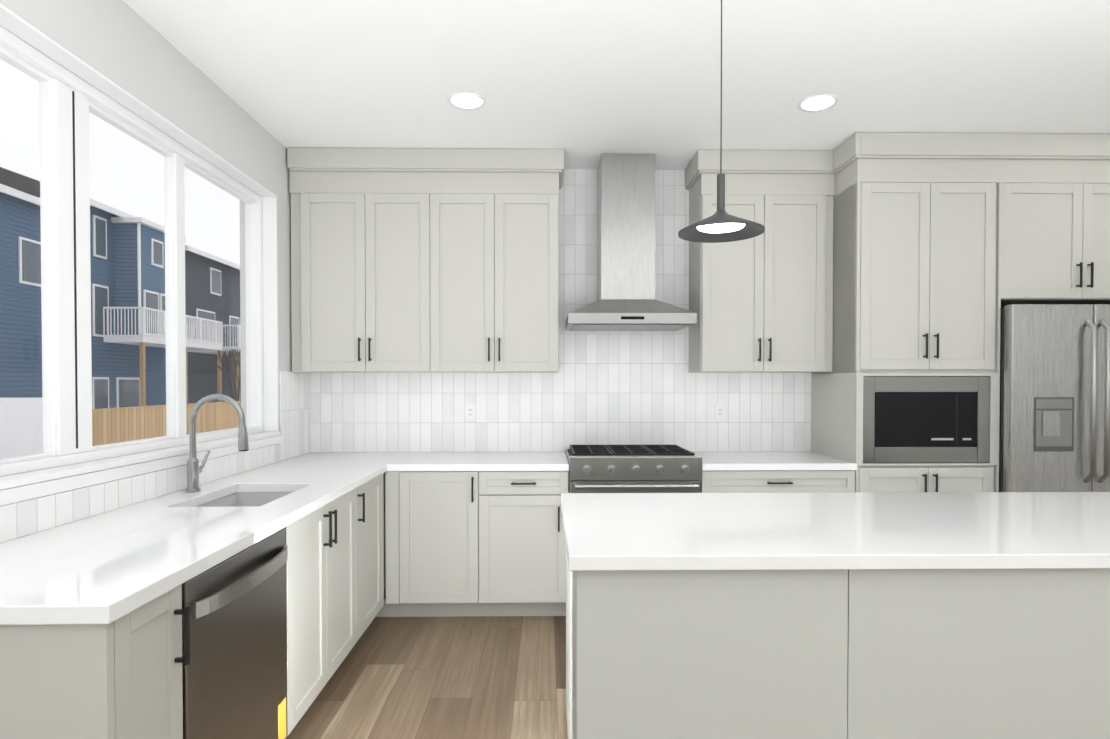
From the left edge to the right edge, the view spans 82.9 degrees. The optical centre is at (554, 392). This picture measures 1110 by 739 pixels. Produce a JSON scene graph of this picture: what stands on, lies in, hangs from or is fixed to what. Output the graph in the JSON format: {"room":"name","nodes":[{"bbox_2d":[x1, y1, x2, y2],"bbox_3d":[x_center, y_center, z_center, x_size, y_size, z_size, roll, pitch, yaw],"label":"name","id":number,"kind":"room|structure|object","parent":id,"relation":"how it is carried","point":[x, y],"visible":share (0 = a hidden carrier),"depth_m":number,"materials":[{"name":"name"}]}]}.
{"room":"kitchen","nodes":[
{"label":"kitchen","id":0,"kind":"room"},
{"bbox_2d":[0,0,291,476],"bbox_3d":[-1.709,-0.039,0.484,0.220,2.820,7.500,0,1,-1],"label":"wall","id":1,"kind":"structure","parent":0,"point":[122,44],"depth_m":2.75,"materials":[{"name":"paint"}]},
{"bbox_2d":[0,4,281,505],"bbox_3d":[-1.702,-0.412,2.579,0.185,1.462,2.340,0,1,-1],"label":"window","id":2,"kind":"structure","parent":1,"relation":"in","point":[68,100],"depth_m":2.32,"materials":[{"name":"white"}]},
{"bbox_2d":[0,371,310,542],"bbox_3d":[-1.626,0.155,2.763,0.009,0.536,2.930,0,1,-1],"label":"wall tile","id":3,"kind":"structure","parent":1,"relation":"attached to","point":[25,517],"depth_m":2.56,"materials":[{"name":"white tile"}]},
{"bbox_2d":[286,587,567,738],"bbox_3d":[1.420,1.430,0.548,6.478,0.120,7.940,0,1,-1],"label":"floor","id":4,"kind":"structure","parent":0,"point":[479,677],"depth_m":2.89,"materials":[{"name":"brown wood"}]},
{"bbox_2d":[0,584,189,738],"bbox_3d":[-1.258,0.920,1.469,0.685,0.874,0.279,0,1,-1],"label":"base cabinet","id":5,"kind":"object","parent":4,"relation":"on","point":[120,678],"visible":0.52,"depth_m":1.33,"materials":[{"name":"grey paint"}]},
{"bbox_2d":[182,527,287,738],"bbox_3d":[-1.222,0.907,1.931,0.634,0.848,0.626,0,1,-1],"label":"dishwasher","id":6,"kind":"object","parent":4,"relation":"on","point":[234,678],"visible":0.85,"depth_m":1.89,"materials":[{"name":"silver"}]},
{"bbox_2d":[285,483,364,738],"bbox_3d":[-1.293,0.903,2.693,0.650,0.874,0.879,0,1,-1],"label":"base cabinet","id":7,"kind":"object","parent":4,"relation":"on","point":[335,579],"depth_m":2.61,"materials":[{"name":"grey paint"}]},
{"bbox_2d":[365,474,383,629],"bbox_3d":[-1.301,0.895,3.300,0.650,0.874,0.586,0,1,-1],"label":"base cabinet","id":8,"kind":"object","parent":4,"relation":"on","point":[374,497],"depth_m":3.42,"materials":[{"name":"grey paint"}]},
{"bbox_2d":[0,452,399,624],"bbox_3d":[-1.291,0.444,2.775,0.680,0.040,2.941,0,1,-1],"label":"countertop","id":9,"kind":"structure","parent":8,"relation":"on","point":[109,567],"depth_m":1.83,"materials":[{"name":"stone"}]},
{"bbox_2d":[186,394,248,491],"bbox_3d":[-1.446,0.215,2.725,0.264,0.417,0.124,0,1,-1],"label":"faucet","id":10,"kind":"object","parent":9,"relation":"on","point":[194,469],"visible":1,"depth_m":2.68,"materials":[{"name":"silver metal"}]},
{"bbox_2d":[196,492,292,506],"bbox_3d":[-1.292,0.570,2.638,0.374,0.206,0.564,0,1,-1],"label":"sink","id":11,"kind":"object","parent":9,"relation":"in","point":[247,499],"visible":0.06,"depth_m":2.91,"materials":[{"name":"grey metal"}]},
{"bbox_2d":[388,452,568,470],"bbox_3d":[-0.440,0.428,3.933,1.033,0.040,0.649,0,1,-1],"label":"countertop","id":12,"kind":"structure","parent":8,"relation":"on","point":[407,461],"depth_m":3.73,"materials":[{"name":"stone"}]},
{"bbox_2d":[376,471,568,616],"bbox_3d":[-0.495,0.886,3.925,1.140,0.874,0.654,0,1,-1],"label":"base cabinet","id":13,"kind":"object","parent":4,"relation":"on","point":[475,543],"visible":0.96,"depth_m":3.64,"materials":[{"name":"grey paint"}]},
{"bbox_2d":[566,445,701,492],"bbox_3d":[0.461,0.825,3.910,0.762,0.937,0.706,0,1,-1],"label":"range","id":14,"kind":"object","parent":4,"relation":"on","point":[635,469],"visible":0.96,"depth_m":3.60,"materials":[{"name":"silver metal"}]},
{"bbox_2d":[700,470,854,492],"bbox_3d":[1.295,0.886,3.951,0.900,0.874,0.654,0,1,-1],"label":"base cabinet","id":15,"kind":"object","parent":4,"relation":"on","point":[806,481],"visible":0.27,"depth_m":3.65,"materials":[{"name":"grey paint"}]},
{"bbox_2d":[693,451,856,470],"bbox_3d":[1.295,0.428,3.958,0.902,0.040,0.649,0,1,-1],"label":"countertop","id":16,"kind":"structure","parent":15,"relation":"on","point":[757,461],"depth_m":3.73,"materials":[{"name":"stone"}]},
{"bbox_2d":[566,551,1109,738],"bbox_3d":[1.252,0.910,2.222,2.400,0.874,0.966,0,1,-1],"label":"kitchen island","id":17,"kind":"object","parent":4,"relation":"on","point":[869,654],"visible":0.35,"depth_m":1.73,"materials":[{"name":"grey paint"}]},
{"bbox_2d":[561,492,1109,570],"bbox_3d":[1.252,0.452,2.188,2.445,0.040,0.970,0,1,-1],"label":"island countertop","id":18,"kind":"structure","parent":17,"relation":"on","point":[833,531],"depth_m":1.98,"materials":[{"name":"stone"}]},
{"bbox_2d":[814,452,998,492],"bbox_3d":[2.161,0.873,3.980,0.828,0.900,0.620,0,1,-1],"label":"base cabinet","id":19,"kind":"object","parent":4,"relation":"on","point":[869,477],"depth_m":3.67,"materials":[{"name":"grey paint"}]},
{"bbox_2d":[863,376,989,462],"bbox_3d":[2.162,0.157,3.916,0.742,0.504,0.503,0,1,-1],"label":"microwave","id":20,"kind":"object","parent":19,"relation":"in","point":[925,419],"visible":0.96,"depth_m":3.67,"materials":[{"name":"silver"}]},
{"bbox_2d":[999,304,1109,491],"bbox_3d":[3.068,0.399,3.903,0.947,1.810,0.747,0,1,-1],"label":"refrigerator","id":21,"kind":"object","parent":4,"relation":"on","point":[1054,428],"visible":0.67,"depth_m":3.58,"materials":[{"name":"silver metal"}]},
{"bbox_2d":[310,372,811,586],"bbox_3d":[1.365,-0.093,4.387,6.478,2.820,0.220,0,1,-1],"label":"wall","id":22,"kind":"structure","parent":0,"point":[384,514],"depth_m":4.26,"materials":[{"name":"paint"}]},
{"bbox_2d":[287,164,442,372],"bbox_3d":[-1.176,-0.752,4.050,0.921,1.243,0.340,0,1,-1],"label":"upper cabinet","id":23,"kind":"object","parent":22,"relation":"attached to","point":[424,260],"depth_m":3.89,"materials":[{"name":"grey paint"}]},
{"bbox_2d":[443,168,562,372],"bbox_3d":[-0.406,-0.752,4.061,0.858,1.243,0.340,0,1,-1],"label":"upper cabinet","id":24,"kind":"object","parent":22,"relation":"attached to","point":[501,225],"depth_m":3.90,"materials":[{"name":"grey paint"}]},
{"bbox_2d":[311,169,810,451],"bbox_3d":[0.050,-0.548,4.247,3.385,1.903,0.009,0,1,-1],"label":"wall tile","id":25,"kind":"structure","parent":22,"relation":"attached to","point":[605,388],"depth_m":4.25,"materials":[{"name":"white tile"}]},
{"bbox_2d":[465,404,475,420],"bbox_3d":[-0.570,0.134,4.239,0.070,0.116,0.007,0,1,-1],"label":"electrical outlet","id":26,"kind":"object","parent":25,"relation":"attached to","point":[470,412],"visible":1,"depth_m":4.24,"materials":[{"name":"white plastic"}]},
{"bbox_2d":[715,403,724,420],"bbox_3d":[1.119,0.134,4.263,0.070,0.116,0.007,0,1,-1],"label":"electrical outlet","id":27,"kind":"object","parent":25,"relation":"attached to","point":[719,411],"visible":1,"depth_m":4.26,"materials":[{"name":"white plastic"}]},
{"bbox_2d":[565,154,696,330],"bbox_3d":[0.459,-0.951,3.990,0.770,1.089,0.501,0,1,-1],"label":"range hood","id":28,"kind":"object","parent":22,"relation":"attached to","point":[626,265],"visible":1,"depth_m":3.94,"materials":[{"name":"silver metal"}]},
{"bbox_2d":[685,150,835,372],"bbox_3d":[1.310,-0.814,4.068,0.864,1.366,0.374,0,1,-1],"label":"upper cabinet","id":29,"kind":"object","parent":22,"relation":"attached to","point":[762,303],"visible":0.94,"depth_m":3.92,"materials":[{"name":"grey paint"}]},
{"bbox_2d":[812,152,1014,375],"bbox_3d":[2.195,-0.742,3.958,0.897,1.250,0.620,0,1,-1],"label":"upper cabinet","id":30,"kind":"object","parent":22,"relation":"attached to","point":[947,247],"depth_m":3.65,"materials":[{"name":"grey paint"}]},
{"bbox_2d":[1015,152,1109,304],"bbox_3d":[3.067,-0.957,3.968,0.963,0.820,0.620,0,1,-1],"label":"upper cabinet","id":31,"kind":"object","parent":22,"relation":"attached to","point":[1062,201],"depth_m":3.66,"materials":[{"name":"grey paint"}]},
{"bbox_2d":[123,0,1109,169],"bbox_3d":[1.420,-1.525,0.508,6.478,0.150,7.940,0,1,-1],"label":"ceiling","id":32,"kind":"structure","parent":0,"point":[584,84],"depth_m":2.89,"materials":[{"name":"paint"}]},
{"bbox_2d":[447,92,485,109],"bbox_3d":[-0.450,-1.482,3.202,0.196,0.006,0.196,0,1,-1],"label":"recessed light","id":33,"kind":"object","parent":32,"relation":"in","point":[466,100],"visible":1,"depth_m":3.19,"materials":[{"name":"white plastic"}]},
{"bbox_2d":[678,0,764,242],"bbox_3d":[0.583,-1.015,2.203,0.294,0.914,0.294,0,1,-1],"label":"pendant light","id":34,"kind":"object","parent":32,"relation":"hanging from","point":[720,224],"visible":1,"depth_m":2.20,"materials":[{"name":"grey metal"}]},
{"bbox_2d":[798,94,838,111],"bbox_3d":[1.350,-1.483,3.228,0.196,0.006,0.196,0,1,-1],"label":"recessed light","id":35,"kind":"object","parent":32,"relation":"in","point":[820,102],"visible":1,"depth_m":3.22,"materials":[{"name":"white plastic"}]},
{"label":"outside","id":36,"kind":"structure","parent":0,"visible":0},
{"bbox_2d":[0,167,240,458],"bbox_3d":[-46.739,-3.975,49.248,87.842,11.950,140.000,0,1,-1],"label":"houses","id":37,"kind":"structure","parent":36,"point":[197,354],"depth_m":25.22,"materials":[{"name":"blue"}]}
]}

